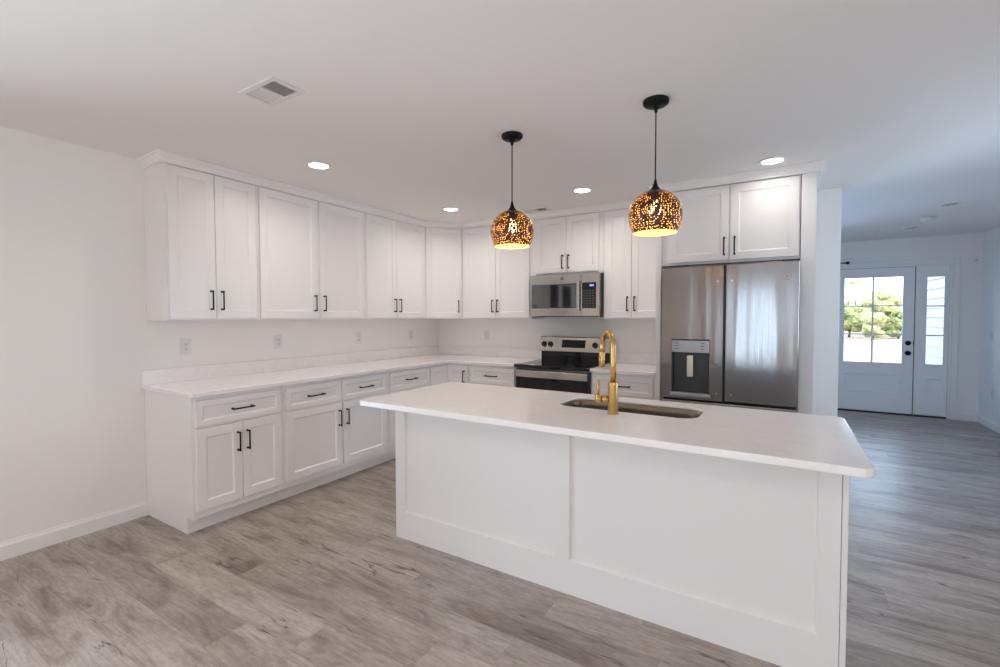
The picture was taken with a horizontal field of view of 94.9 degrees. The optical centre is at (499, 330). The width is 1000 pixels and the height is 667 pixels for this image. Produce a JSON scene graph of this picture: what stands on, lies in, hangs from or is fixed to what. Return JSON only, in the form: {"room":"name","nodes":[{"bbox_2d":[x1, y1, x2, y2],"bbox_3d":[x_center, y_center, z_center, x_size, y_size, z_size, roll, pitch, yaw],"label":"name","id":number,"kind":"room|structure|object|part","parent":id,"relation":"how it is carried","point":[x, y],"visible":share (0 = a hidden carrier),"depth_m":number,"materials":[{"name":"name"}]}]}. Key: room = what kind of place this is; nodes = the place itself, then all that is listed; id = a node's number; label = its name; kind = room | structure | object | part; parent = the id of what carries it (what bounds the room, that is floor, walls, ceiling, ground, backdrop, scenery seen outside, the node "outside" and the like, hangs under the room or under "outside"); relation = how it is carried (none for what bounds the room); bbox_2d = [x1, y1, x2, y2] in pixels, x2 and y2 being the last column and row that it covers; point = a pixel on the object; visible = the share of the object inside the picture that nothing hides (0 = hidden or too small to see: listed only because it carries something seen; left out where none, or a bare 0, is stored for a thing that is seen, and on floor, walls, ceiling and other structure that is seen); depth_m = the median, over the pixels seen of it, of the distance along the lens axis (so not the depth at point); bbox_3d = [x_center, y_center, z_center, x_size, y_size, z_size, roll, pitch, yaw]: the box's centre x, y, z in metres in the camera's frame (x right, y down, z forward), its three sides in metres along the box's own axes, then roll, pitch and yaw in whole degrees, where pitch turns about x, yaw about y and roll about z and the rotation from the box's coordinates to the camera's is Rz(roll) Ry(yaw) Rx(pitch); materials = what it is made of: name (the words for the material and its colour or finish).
{"room":"kitchen","nodes":[
{"label":"kitchen","id":0,"kind":"room"},
{"bbox_2d":[0,126,438,541],"bbox_3d":[-3.210,0.091,2.050,0.150,2.436,9.270,1,2,32],"label":"wall","id":1,"kind":"structure","parent":0,"point":[77,339],"depth_m":2.87,"materials":[{"name":"white paint"}]},
{"bbox_2d":[0,500,147,560],"bbox_3d":[-2.668,1.234,2.808,0.014,0.102,0.868,1,2,32],"label":"baseboard","id":2,"kind":"structure","parent":1,"relation":"attached to","point":[11,548],"depth_m":2.83,"materials":[{"name":"white paint"}]},
{"bbox_2d":[180,338,190,354],"bbox_3d":[-2.307,0.112,3.370,0.009,0.120,0.074,1,2,32],"label":"wall outlet","id":3,"kind":"object","parent":1,"relation":"attached to","point":[185,343],"visible":1,"depth_m":3.37,"materials":[{"name":"white plastic"}]},
{"bbox_2d":[183,342,188,350],"bbox_3d":[-2.305,0.112,3.369,0.003,0.068,0.035,1,2,32],"label":"receptacle","id":4,"kind":"object","parent":3,"relation":"attached to","point":[185,344],"depth_m":3.37,"materials":[{"name":"white plastic"}]},
{"bbox_2d":[143,163,257,320],"bbox_3d":[-2.127,-0.604,3.322,0.341,1.055,0.617,1,2,32],"label":"upper cabinet","id":5,"kind":"object","parent":1,"relation":"attached to","point":[201,247],"visible":0.99,"depth_m":3.16,"materials":[{"name":"white paint"}]},
{"bbox_3d":[-2.099,-0.589,3.130,0.020,1.008,0.290,1,2,32],"label":"door","id":6,"kind":"part","parent":5,"relation":"part of","materials":[{"name":"white paint"}]},
{"bbox_3d":[-2.017,-0.216,3.221,0.036,0.141,0.015,1,2,32],"label":"handle","id":7,"kind":"part","parent":5,"relation":"part of","materials":[{"name":"black metal"}]},
{"bbox_3d":[-1.979,-0.218,3.282,0.036,0.141,0.015,1,2,32],"label":"handle","id":8,"kind":"part","parent":5,"relation":"part of","materials":[{"name":"black metal"}]},
{"bbox_3d":[-1.944,-0.597,3.382,0.020,1.008,0.296,1,2,32],"label":"door","id":9,"kind":"part","parent":5,"relation":"part of","materials":[{"name":"white paint"}]},
{"bbox_2d":[274,335,281,348],"bbox_3d":[-1.927,0.093,3.990,0.009,0.120,0.074,1,2,32],"label":"wall outlet","id":10,"kind":"object","parent":1,"relation":"attached to","point":[277,338],"visible":1,"depth_m":3.98,"materials":[{"name":"white plastic"}]},
{"bbox_2d":[141,345,438,385],"bbox_3d":[-1.612,0.279,4.497,0.019,0.102,3.197,1,2,32],"label":"backsplash","id":11,"kind":"structure","parent":1,"relation":"attached to","point":[167,375],"depth_m":3.89,"materials":[{"name":"stone"}]},
{"bbox_2d":[255,186,363,319],"bbox_3d":[-1.690,-0.627,4.035,0.341,1.055,1.053,1,2,32],"label":"upper cabinet","id":12,"kind":"object","parent":1,"relation":"attached to","point":[310,252],"visible":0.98,"depth_m":3.88,"materials":[{"name":"white paint"}]},
{"bbox_3d":[-1.717,-0.609,3.752,0.020,1.008,0.511,1,2,32],"label":"door","id":13,"kind":"part","parent":12,"relation":"part of","materials":[{"name":"white paint"}]},
{"bbox_3d":[-1.577,-0.238,3.937,0.036,0.141,0.015,1,2,32],"label":"handle","id":14,"kind":"part","parent":12,"relation":"part of","materials":[{"name":"black metal"}]},
{"bbox_3d":[-1.445,-0.623,4.195,0.020,1.008,0.477,1,2,32],"label":"door","id":15,"kind":"part","parent":12,"relation":"part of","materials":[{"name":"white paint"}]},
{"bbox_2d":[356,332,361,343],"bbox_3d":[-1.460,0.069,4.749,0.009,0.120,0.074,1,2,32],"label":"wall outlet","id":16,"kind":"object","parent":1,"relation":"attached to","point":[358,334],"visible":1,"depth_m":4.74,"materials":[{"name":"white plastic"}]},
{"bbox_2d":[363,212,425,318],"bbox_3d":[-1.180,-0.653,4.865,0.341,1.055,0.892,1,2,32],"label":"upper cabinet","id":17,"kind":"object","parent":1,"relation":"attached to","point":[394,256],"visible":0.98,"depth_m":4.74,"materials":[{"name":"white paint"}]},
{"bbox_3d":[-1.188,-0.636,4.614,0.020,1.008,0.402,1,2,32],"label":"door","id":18,"kind":"part","parent":17,"relation":"part of","materials":[{"name":"white paint"}]},
{"bbox_3d":[-0.963,-0.647,4.980,0.020,1.008,0.451,1,2,32],"label":"door","id":19,"kind":"part","parent":17,"relation":"part of","materials":[{"name":"white paint"}]},
{"bbox_2d":[409,330,412,339],"bbox_3d":[-1.048,0.048,5.421,0.009,0.120,0.074,1,2,32],"label":"wall outlet","id":20,"kind":"object","parent":1,"relation":"attached to","point":[410,331],"visible":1,"depth_m":5.41,"materials":[{"name":"white plastic"}]},
{"bbox_2d":[0,0,999,242],"bbox_3d":[0.331,-1.192,2.001,6.300,0.120,13.060,1,2,32],"label":"ceiling","id":21,"kind":"structure","parent":0,"point":[409,105],"depth_m":2.18,"materials":[{"name":"white paint"}]},
{"bbox_2d":[238,76,304,106],"bbox_3d":[-1.082,-1.131,2.175,0.270,0.007,0.166,1,2,32],"label":"ceiling vent","id":22,"kind":"object","parent":21,"relation":"in","point":[271,91],"visible":1,"depth_m":2.17,"materials":[{"name":"white plastic"}]},
{"bbox_2d":[306,161,330,169],"bbox_3d":[-1.274,-1.162,3.228,0.166,0.009,0.166,1,2,32],"label":"recessed light","id":23,"kind":"object","parent":21,"relation":"in","point":[319,165],"visible":1,"depth_m":3.23,"materials":[{"name":"white paint"}]},
{"bbox_2d":[442,207,458,211],"bbox_3d":[-0.489,-1.203,4.546,0.166,0.009,0.166,1,2,32],"label":"recessed light","id":24,"kind":"object","parent":21,"relation":"in","point":[451,209],"visible":1,"depth_m":4.54,"materials":[{"name":"white paint"}]},
{"bbox_2d":[134,149,826,228],"bbox_3d":[0.080,-1.165,4.158,5.182,0.062,2.266,0,2,-3],"label":"crown molding","id":25,"kind":"structure","parent":21,"relation":"attached to","point":[157,156],"depth_m":3.57,"materials":[{"name":"white paint"}]},
{"bbox_2d":[490,131,533,248],"bbox_3d":[0.071,-0.827,2.712,0.257,0.652,0.257,1,2,32],"label":"pendant light","id":26,"kind":"object","parent":21,"relation":"hanging from","point":[509,219],"visible":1,"depth_m":2.64,"materials":[{"name":"glass"}]},
{"bbox_3d":[0.072,-0.605,2.719,0.258,0.208,0.258,1,2,32],"label":"lamp shade","id":27,"kind":"part","parent":26,"relation":"part of","materials":[{"name":"multicoloured glass"}]},
{"bbox_3d":[0.071,-0.926,2.709,0.006,0.337,0.006,1,2,32],"label":"cord","id":28,"kind":"part","parent":26,"relation":"part of","materials":[{"name":"black metal"}]},
{"bbox_2d":[520,206,551,213],"bbox_3d":[0.361,-1.207,4.582,0.270,0.007,0.166,1,2,32],"label":"ceiling vent","id":29,"kind":"object","parent":21,"relation":"in","point":[537,209],"visible":1,"depth_m":4.58,"materials":[{"name":"grey metal"}]},
{"bbox_2d":[572,187,591,192],"bbox_3d":[0.693,-1.185,3.872,0.166,0.009,0.166,1,2,32],"label":"recessed light","id":30,"kind":"object","parent":21,"relation":"in","point":[580,189],"visible":1,"depth_m":3.87,"materials":[{"name":"white paint"}]},
{"bbox_2d":[628,94,682,236],"bbox_3d":[0.773,-0.815,2.281,0.257,0.652,0.257,1,2,32],"label":"pendant light","id":31,"kind":"object","parent":21,"relation":"hanging from","point":[654,205],"visible":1,"depth_m":2.21,"materials":[{"name":"glass"}]},
{"bbox_3d":[0.773,-0.593,2.288,0.258,0.208,0.258,1,2,32],"label":"lamp shade","id":32,"kind":"part","parent":31,"relation":"part of","materials":[{"name":"multicoloured glass"}]},
{"bbox_3d":[0.773,-0.914,2.279,0.006,0.337,0.006,1,2,32],"label":"cord","id":33,"kind":"part","parent":31,"relation":"part of","materials":[{"name":"black metal"}]},
{"bbox_2d":[758,156,786,164],"bbox_3d":[1.868,-1.164,3.148,0.166,0.009,0.166,1,2,32],"label":"recessed light","id":34,"kind":"object","parent":21,"relation":"in","point":[778,159],"visible":1,"depth_m":3.13,"materials":[{"name":"white paint"}]},
{"bbox_2d":[902,226,919,228],"bbox_3d":[4.950,-1.242,5.528,0.166,0.009,0.166,1,2,32],"label":"recessed light","id":35,"kind":"object","parent":21,"relation":"in","point":[911,227],"visible":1,"depth_m":5.51,"materials":[{"name":"white paint"}]},
{"bbox_2d":[919,216,936,221],"bbox_3d":[4.634,-1.206,4.971,0.140,0.046,0.140,1,2,32],"label":"smoke detector","id":36,"kind":"object","parent":21,"relation":"attached to","point":[929,218],"visible":1,"depth_m":4.93,"materials":[{"name":"white plastic"}]},
{"bbox_2d":[938,202,961,206],"bbox_3d":[4.288,-1.205,4.374,0.166,0.009,0.166,1,2,32],"label":"recessed light","id":37,"kind":"object","parent":21,"relation":"in","point":[950,203],"visible":1,"depth_m":4.38,"materials":[{"name":"white paint"}]},
{"bbox_2d":[0,410,999,666],"bbox_3d":[0.335,1.353,2.078,6.300,0.100,13.060,1,2,32],"label":"floor","id":38,"kind":"structure","parent":0,"point":[322,575],"depth_m":2.29,"materials":[{"name":"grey wood"}]},
{"bbox_2d":[145,386,282,533],"bbox_3d":[-1.995,0.836,3.246,0.686,0.870,0.600,1,2,32],"label":"base cabinet","id":39,"kind":"object","parent":38,"relation":"on","point":[211,460],"visible":0.97,"depth_m":3.03,"materials":[{"name":"white paint"}]},
{"bbox_3d":[-1.813,0.869,2.975,0.020,0.516,0.282,1,2,32],"label":"door","id":40,"kind":"part","parent":39,"relation":"part of","materials":[{"name":"white paint"}]},
{"bbox_3d":[-1.739,0.512,3.086,0.020,0.163,0.568,1,2,32],"label":"drawer","id":41,"kind":"part","parent":39,"relation":"part of","materials":[{"name":"white paint"}]},
{"bbox_3d":[-1.732,0.733,3.051,0.036,0.134,0.015,1,2,32],"label":"handle","id":42,"kind":"part","parent":39,"relation":"part of","materials":[{"name":"black metal"}]},
{"bbox_3d":[-1.715,0.511,3.071,0.036,0.016,0.143,1,2,32],"label":"handle","id":43,"kind":"part","parent":39,"relation":"part of","materials":[{"name":"black metal"}]},
{"bbox_3d":[-1.698,0.732,3.105,0.036,0.134,0.015,1,2,32],"label":"handle","id":44,"kind":"part","parent":39,"relation":"part of","materials":[{"name":"black metal"}]},
{"bbox_3d":[-1.664,0.861,3.219,0.020,0.516,0.282,1,2,32],"label":"door","id":45,"kind":"part","parent":39,"relation":"part of","materials":[{"name":"white paint"}]},
{"bbox_2d":[141,345,540,397],"bbox_3d":[-0.985,0.305,4.112,1.490,0.132,3.197,1,2,32],"label":"countertop","id":46,"kind":"structure","parent":39,"relation":"on","point":[215,379],"depth_m":3.93,"materials":[{"name":"stone"}]},
{"bbox_2d":[276,371,386,500],"bbox_3d":[-1.563,0.814,3.950,0.686,0.870,1.048,1,2,32],"label":"base cabinet","id":47,"kind":"object","parent":38,"relation":"on","point":[328,436],"visible":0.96,"depth_m":3.70,"materials":[{"name":"white paint"}]},
{"bbox_3d":[-1.441,0.496,3.572,0.020,0.163,0.492,1,2,32],"label":"drawer","id":48,"kind":"part","parent":47,"relation":"part of","materials":[{"name":"white paint"}]},
{"bbox_3d":[-1.439,0.850,3.584,0.020,0.516,0.496,1,2,32],"label":"door","id":49,"kind":"part","parent":47,"relation":"part of","materials":[{"name":"white paint"}]},
{"bbox_3d":[-1.177,0.483,4.001,0.020,0.163,0.500,1,2,32],"label":"drawer","id":50,"kind":"part","parent":47,"relation":"part of","materials":[{"name":"white paint"}]},
{"bbox_3d":[-1.174,0.836,4.017,0.020,0.516,0.488,1,2,32],"label":"door","id":51,"kind":"part","parent":47,"relation":"part of","materials":[{"name":"white paint"}]},
{"bbox_2d":[382,366,428,462],"bbox_3d":[-1.133,0.792,4.649,0.686,0.870,0.590,1,2,32],"label":"base cabinet","id":52,"kind":"object","parent":38,"relation":"on","point":[401,380],"visible":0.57,"depth_m":4.37,"materials":[{"name":"white paint"}]},
{"bbox_3d":[-0.878,0.468,4.488,0.020,0.163,0.550,1,2,32],"label":"drawer","id":53,"kind":"part","parent":52,"relation":"part of","materials":[{"name":"white paint"}]},
{"bbox_3d":[-0.877,0.821,4.499,0.020,0.516,0.550,1,2,32],"label":"door","id":54,"kind":"part","parent":52,"relation":"part of","materials":[{"name":"white paint"}]},
{"bbox_2d":[429,363,468,385],"bbox_3d":[-0.633,0.773,5.237,0.923,0.870,0.934,1,2,32],"label":"base cabinet","id":55,"kind":"object","parent":38,"relation":"on","point":[446,372],"visible":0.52,"depth_m":4.88,"materials":[{"name":"white paint"}]},
{"bbox_3d":[-0.644,0.721,4.877,0.020,0.693,0.293,1,2,32],"label":"door","id":56,"kind":"part","parent":55,"relation":"part of","materials":[{"name":"white paint"}]},
{"bbox_3d":[-0.451,0.719,4.920,0.260,0.693,0.020,1,2,32],"label":"door","id":57,"kind":"part","parent":55,"relation":"part of","materials":[{"name":"white paint"}]},
{"bbox_2d":[469,364,516,386],"bbox_3d":[0.067,0.781,4.953,0.562,0.870,0.686,1,2,32],"label":"base cabinet","id":58,"kind":"object","parent":38,"relation":"on","point":[478,374],"visible":0.29,"depth_m":4.67,"materials":[{"name":"white paint"}]},
{"bbox_2d":[514,336,610,393],"bbox_3d":[0.639,0.648,4.594,0.772,1.156,0.674,1,2,32],"label":"range","id":59,"kind":"object","parent":38,"relation":"on","point":[565,363],"visible":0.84,"depth_m":4.48,"materials":[{"name":"silver metal"}]},
{"bbox_3d":[0.469,0.416,4.311,0.740,0.067,0.009,1,2,32],"label":"oven trim","id":60,"kind":"part","parent":59,"relation":"part of","materials":[{"name":"silver metal"}]},
{"bbox_3d":[0.481,0.703,4.339,0.748,0.662,0.035,1,2,32],"label":"oven door","id":61,"kind":"part","parent":59,"relation":"part of","materials":[{"name":"black glass"}]},
{"bbox_2d":[514,359,609,371],"bbox_3d":[0.627,0.336,4.566,0.772,0.036,0.631,1,2,32],"label":"cooktop","id":62,"kind":"object","parent":59,"relation":"in","point":[540,365],"depth_m":4.42,"materials":[{"name":"grey glass"}]},
{"bbox_2d":[395,411,849,666],"bbox_3d":[0.447,0.855,2.486,2.249,0.870,0.531,1,2,32],"label":"kitchen island","id":63,"kind":"object","parent":38,"relation":"on","point":[745,557],"visible":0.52,"depth_m":2.06,"materials":[{"name":"white paint"}]},
{"bbox_2d":[360,382,874,477],"bbox_3d":[0.393,0.407,2.346,2.275,0.030,0.863,1,2,32],"label":"island countertop","id":64,"kind":"structure","parent":63,"relation":"on","point":[812,442],"depth_m":1.98,"materials":[{"name":"stone"}]},
{"bbox_2d":[595,329,618,414],"bbox_3d":[0.536,0.193,2.265,0.113,0.403,0.184,1,2,20],"label":"kitchen faucet","id":65,"kind":"object","parent":64,"relation":"on","point":[611,399],"visible":1,"depth_m":2.19,"materials":[{"name":"gold metal"}]},
{"bbox_3d":[0.477,0.277,2.227,0.012,0.082,0.012,1,2,32],"label":"lever","id":66,"kind":"part","parent":65,"relation":"part of","materials":[{"name":"gold metal"}]},
{"bbox_3d":[0.494,0.328,2.220,0.064,0.037,0.037,1,2,25],"label":"handle","id":67,"kind":"part","parent":65,"relation":"part of","materials":[{"name":"gold metal"}]},
{"bbox_3d":[0.532,0.118,2.270,0.026,0.253,0.183,0,2,-7],"label":"spout","id":68,"kind":"part","parent":65,"relation":"part of","materials":[{"name":"gold metal"}]},
{"bbox_2d":[562,399,701,417],"bbox_3d":[0.665,0.515,2.377,0.688,0.228,0.289,1,2,32],"label":"sink","id":69,"kind":"object","parent":64,"relation":"in","point":[583,403],"visible":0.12,"depth_m":2.48,"materials":[{"name":"silver metal"}]},
{"bbox_3d":[1.397,0.872,1.903,0.019,0.870,0.531,1,2,32],"label":"panel","id":70,"kind":"part","parent":63,"relation":"part of","materials":[{"name":"white paint"}]},
{"bbox_2d":[591,372,654,399],"bbox_3d":[1.213,0.800,4.250,0.560,0.870,0.686,1,2,32],"label":"base cabinet","id":71,"kind":"object","parent":38,"relation":"on","point":[629,386],"visible":0.2,"depth_m":3.95,"materials":[{"name":"white paint"}]},
{"bbox_2d":[590,353,655,375],"bbox_3d":[1.219,0.297,4.240,0.565,0.132,0.673,1,2,32],"label":"countertop","id":72,"kind":"structure","parent":71,"relation":"on","point":[626,363],"depth_m":4.38,"materials":[{"name":"stone"}]},
{"bbox_2d":[661,259,799,412],"bbox_3d":[1.864,0.368,3.727,0.910,1.764,0.819,1,2,32],"label":"refrigerator","id":73,"kind":"object","parent":38,"relation":"on","point":[730,332],"visible":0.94,"depth_m":3.35,"materials":[{"name":"grey metal"}]},
{"bbox_3d":[1.477,0.013,3.533,0.442,1.017,0.075,1,2,32],"label":"door","id":74,"kind":"part","parent":73,"relation":"part of","materials":[{"name":"silver metal"}]},
{"bbox_3d":[1.678,0.864,3.437,0.910,0.652,0.075,1,2,32],"label":"freezer drawer","id":75,"kind":"part","parent":73,"relation":"part of","materials":[{"name":"silver metal"}]},
{"bbox_3d":[1.870,0.020,3.292,0.456,1.017,0.075,1,2,32],"label":"door","id":76,"kind":"part","parent":73,"relation":"part of","materials":[{"name":"silver metal"}]},
{"bbox_2d":[655,172,816,413],"bbox_3d":[1.959,0.046,3.857,1.085,2.400,0.861,1,2,32],"label":"enclosure","id":77,"kind":"object","parent":38,"relation":"on","point":[758,220],"visible":0.73,"depth_m":3.41,"materials":[{"name":"white paint"}]},
{"bbox_3d":[1.480,0.040,4.077,0.040,2.400,0.663,1,2,32],"label":"panel","id":78,"kind":"part","parent":77,"relation":"part of","materials":[{"name":"white paint"}]},
{"bbox_3d":[1.562,-0.830,3.622,0.445,0.567,0.020,1,2,32],"label":"door","id":79,"kind":"part","parent":77,"relation":"part of","materials":[{"name":"white paint"}]},
{"bbox_3d":[1.944,-0.824,3.388,0.439,0.567,0.020,1,2,32],"label":"door","id":80,"kind":"part","parent":77,"relation":"part of","materials":[{"name":"white paint"}]},
{"bbox_3d":[2.393,0.053,3.612,0.089,2.400,0.825,1,2,32],"label":"panel","id":81,"kind":"part","parent":77,"relation":"part of","materials":[{"name":"white paint"}]},
{"bbox_2d":[438,213,800,408],"bbox_3d":[0.911,-0.002,4.887,3.904,2.436,0.120,1,2,32],"label":"wall","id":82,"kind":"structure","parent":0,"point":[631,335],"depth_m":5.10,"materials":[{"name":"white paint"}]},
{"bbox_2d":[425,228,462,318],"bbox_3d":[-0.687,-0.671,5.426,0.593,1.055,0.593,1,2,32],"label":"upper cabinet","id":83,"kind":"object","parent":82,"relation":"attached to","point":[443,247],"visible":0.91,"depth_m":5.22,"materials":[{"name":"white paint"}]},
{"bbox_2d":[484,330,489,339],"bbox_3d":[-0.158,0.048,5.469,0.074,0.120,0.009,1,2,32],"label":"wall outlet","id":84,"kind":"object","parent":82,"relation":"attached to","point":[486,332],"visible":1,"depth_m":5.47,"materials":[{"name":"white plastic"}]},
{"bbox_2d":[439,346,540,358],"bbox_3d":[-0.146,0.247,5.461,1.471,0.102,0.019,1,2,32],"label":"backsplash","id":85,"kind":"structure","parent":82,"relation":"attached to","point":[459,350],"depth_m":5.42,"materials":[{"name":"stone"}]},
{"bbox_2d":[462,221,543,318],"bbox_3d":[0.012,-0.663,5.146,0.898,1.055,0.341,1,2,32],"label":"upper cabinet","id":86,"kind":"object","parent":82,"relation":"attached to","point":[496,281],"visible":0.84,"depth_m":5.04,"materials":[{"name":"white paint"}]},
{"bbox_3d":[-0.234,-0.653,5.151,0.438,1.008,0.020,1,2,32],"label":"door","id":87,"kind":"part","parent":86,"relation":"part of","materials":[{"name":"white paint"}]},
{"bbox_3d":[0.132,-0.647,4.926,0.414,1.008,0.020,1,2,32],"label":"door","id":88,"kind":"part","parent":86,"relation":"part of","materials":[{"name":"white paint"}]},
{"bbox_2d":[532,212,603,275],"bbox_3d":[0.726,-0.875,4.701,0.774,0.607,0.341,1,2,32],"label":"upper cabinet","id":89,"kind":"object","parent":82,"relation":"attached to","point":[574,244],"visible":0.95,"depth_m":4.57,"materials":[{"name":"white paint"}]},
{"bbox_3d":[0.518,-0.867,4.682,0.339,0.555,0.020,1,2,32],"label":"door","id":90,"kind":"part","parent":89,"relation":"part of","materials":[{"name":"white paint"}]},
{"bbox_2d":[531,272,603,316],"bbox_3d":[0.718,-0.353,4.665,0.726,0.420,0.431,1,2,32],"label":"microwave","id":91,"kind":"object","parent":89,"relation":"attached to","point":[581,294],"visible":0.99,"depth_m":4.49,"materials":[{"name":"grey metal"}]},
{"bbox_3d":[0.555,-0.352,4.574,0.543,0.412,0.034,1,2,32],"label":"door","id":92,"kind":"part","parent":91,"relation":"part of","materials":[{"name":"silver metal"}]},
{"bbox_3d":[0.752,-0.339,4.412,0.031,0.286,0.036,1,2,32],"label":"door handle","id":93,"kind":"part","parent":91,"relation":"part of","materials":[{"name":"silver metal"}]},
{"bbox_3d":[0.866,-0.347,4.384,0.180,0.412,0.034,1,2,32],"label":"control panel","id":94,"kind":"part","parent":91,"relation":"part of","materials":[{"name":"silver metal"}]},
{"bbox_3d":[0.809,-0.862,4.503,0.337,0.555,0.020,1,2,32],"label":"door","id":95,"kind":"part","parent":89,"relation":"part of","materials":[{"name":"white paint"}]},
{"bbox_2d":[604,207,656,318],"bbox_3d":[1.301,-0.641,4.354,0.572,1.055,0.341,1,2,32],"label":"upper cabinet","id":96,"kind":"object","parent":82,"relation":"attached to","point":[629,258],"visible":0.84,"depth_m":4.27,"materials":[{"name":"white paint"}]},
{"bbox_3d":[1.116,-0.630,4.322,0.246,1.008,0.020,1,2,32],"label":"door","id":97,"kind":"part","parent":96,"relation":"part of","materials":[{"name":"white paint"}]},
{"bbox_3d":[1.340,-0.626,4.184,0.273,1.008,0.020,1,2,32],"label":"door","id":98,"kind":"part","parent":96,"relation":"part of","materials":[{"name":"white paint"}]},
{"bbox_2d":[616,353,655,364],"bbox_3d":[1.390,0.274,4.519,0.565,0.102,0.019,1,2,32],"label":"backsplash","id":99,"kind":"structure","parent":82,"relation":"attached to","point":[633,358],"depth_m":4.54,"materials":[{"name":"stone"}]},
{"bbox_2d":[813,187,841,416],"bbox_3d":[2.762,0.024,3.945,0.236,2.436,0.120,1,2,32],"label":"wall","id":100,"kind":"structure","parent":0,"point":[829,201],"depth_m":3.87,"materials":[{"name":"white paint"}]},
{"bbox_2d":[843,331,901,362],"bbox_3d":[41.639,-0.228,65.437,130.000,0.280,134.100,1,2,32],"label":"ground","id":101,"kind":"structure","parent":0,"point":[853,351],"depth_m":23.39,"materials":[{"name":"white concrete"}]},
{"bbox_2d":[845,279,860,331],"bbox_3d":[38.621,-2.696,49.584,2.067,5.802,2.231,-1,2,-32],"label":"tree","id":102,"kind":"object","parent":101,"relation":"on","point":[852,282],"visible":0.28,"depth_m":49.30,"materials":[{"name":"green plant"}]},
{"bbox_2d":[844,305,863,336],"bbox_3d":[28.309,-0.773,37.441,2.715,2.728,2.746,1,2,32],"label":"tree","id":103,"kind":"object","parent":101,"relation":"on","point":[852,322],"visible":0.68,"depth_m":36.46,"materials":[{"name":"green plant"}]},
{"bbox_2d":[844,340,900,342],"bbox_3d":[21.317,0.660,32.337,130.000,0.020,2.200,1,2,32],"label":"road","id":104,"kind":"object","parent":101,"relation":"on","point":[844,340],"depth_m":30.49,"materials":[{"name":"grey asphalt"}]},
{"bbox_2d":[859,312,886,338],"bbox_3d":[27.432,-0.350,33.666,1.880,2.114,1.540,-1,2,-31],"label":"tree","id":105,"kind":"object","parent":101,"relation":"on","point":[879,318],"visible":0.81,"depth_m":33.28,"materials":[{"name":"green plant"}]},
{"bbox_2d":[861,290,902,328],"bbox_3d":[32.611,-1.528,39.279,3.583,4.113,3.356,0,2,8],"label":"tree","id":106,"kind":"object","parent":101,"relation":"on","point":[881,297],"visible":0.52,"depth_m":38.62,"materials":[{"name":"green plant"}]},
{"bbox_2d":[880,308,901,338],"bbox_3d":[30.292,-0.552,34.995,2.206,2.429,2.004,0,2,7],"label":"tree","id":107,"kind":"object","parent":101,"relation":"on","point":[895,327],"visible":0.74,"depth_m":34.62,"materials":[{"name":"green plant"}]},
{"bbox_2d":[841,233,983,413],"bbox_3d":[4.088,-0.080,7.295,5.040,2.436,0.150,1,2,32],"label":"wall","id":108,"kind":"structure","parent":0,"point":[969,247],"depth_m":6.00,"materials":[{"name":"white paint"}]},
{"bbox_2d":[838,266,915,413],"bbox_3d":[5.258,0.126,6.502,0.929,2.025,0.108,1,2,32],"label":"door","id":109,"kind":"structure","parent":108,"relation":"in","point":[869,386],"depth_m":6.46,"materials":[{"name":"white paint"}]},
{"bbox_2d":[837,408,945,418],"bbox_3d":[5.439,1.150,6.495,1.259,0.022,0.145,1,2,32],"label":"trim","id":110,"kind":"structure","parent":108,"relation":"attached to","point":[838,408],"depth_m":6.39,"materials":[{"name":"brown metal"}]},
{"bbox_2d":[840,257,959,419],"bbox_3d":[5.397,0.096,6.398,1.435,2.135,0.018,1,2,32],"label":"trim","id":111,"kind":"structure","parent":108,"relation":"attached to","point":[956,273],"depth_m":6.04,"materials":[{"name":"white paint"}]},
{"bbox_2d":[914,265,949,416],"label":"window","id":112,"kind":"structure","parent":108,"relation":"in","point":[930,387],"depth_m":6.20,"materials":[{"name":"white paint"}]},
{"bbox_2d":[956,412,977,421],"bbox_3d":[6.103,1.124,5.999,0.215,0.102,0.014,1,2,32],"label":"baseboard","id":113,"kind":"structure","parent":108,"relation":"attached to","point":[959,416],"depth_m":6.00,"materials":[{"name":"white paint"}]},
{"bbox_2d":[978,226,999,423],"bbox_3d":[2.939,0.130,0.465,0.150,2.436,13.000,1,2,32],"label":"wall","id":114,"kind":"structure","parent":0,"point":[989,378],"depth_m":5.64,"materials":[{"name":"white paint"}]},
{"bbox_2d":[977,414,999,433],"bbox_3d":[2.897,1.294,0.586,0.014,0.102,12.600,1,2,32],"label":"baseboard","id":115,"kind":"structure","parent":114,"relation":"attached to","point":[990,424],"depth_m":5.62,"materials":[{"name":"white paint"}]},
{"bbox_2d":[991,389,993,398],"bbox_3d":[5.957,0.762,5.554,0.009,0.120,0.074,1,2,32],"label":"wall outlet","id":116,"kind":"object","parent":114,"relation":"attached to","point":[992,390],"visible":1,"depth_m":5.54,"materials":[{"name":"white plastic"}]}
]}

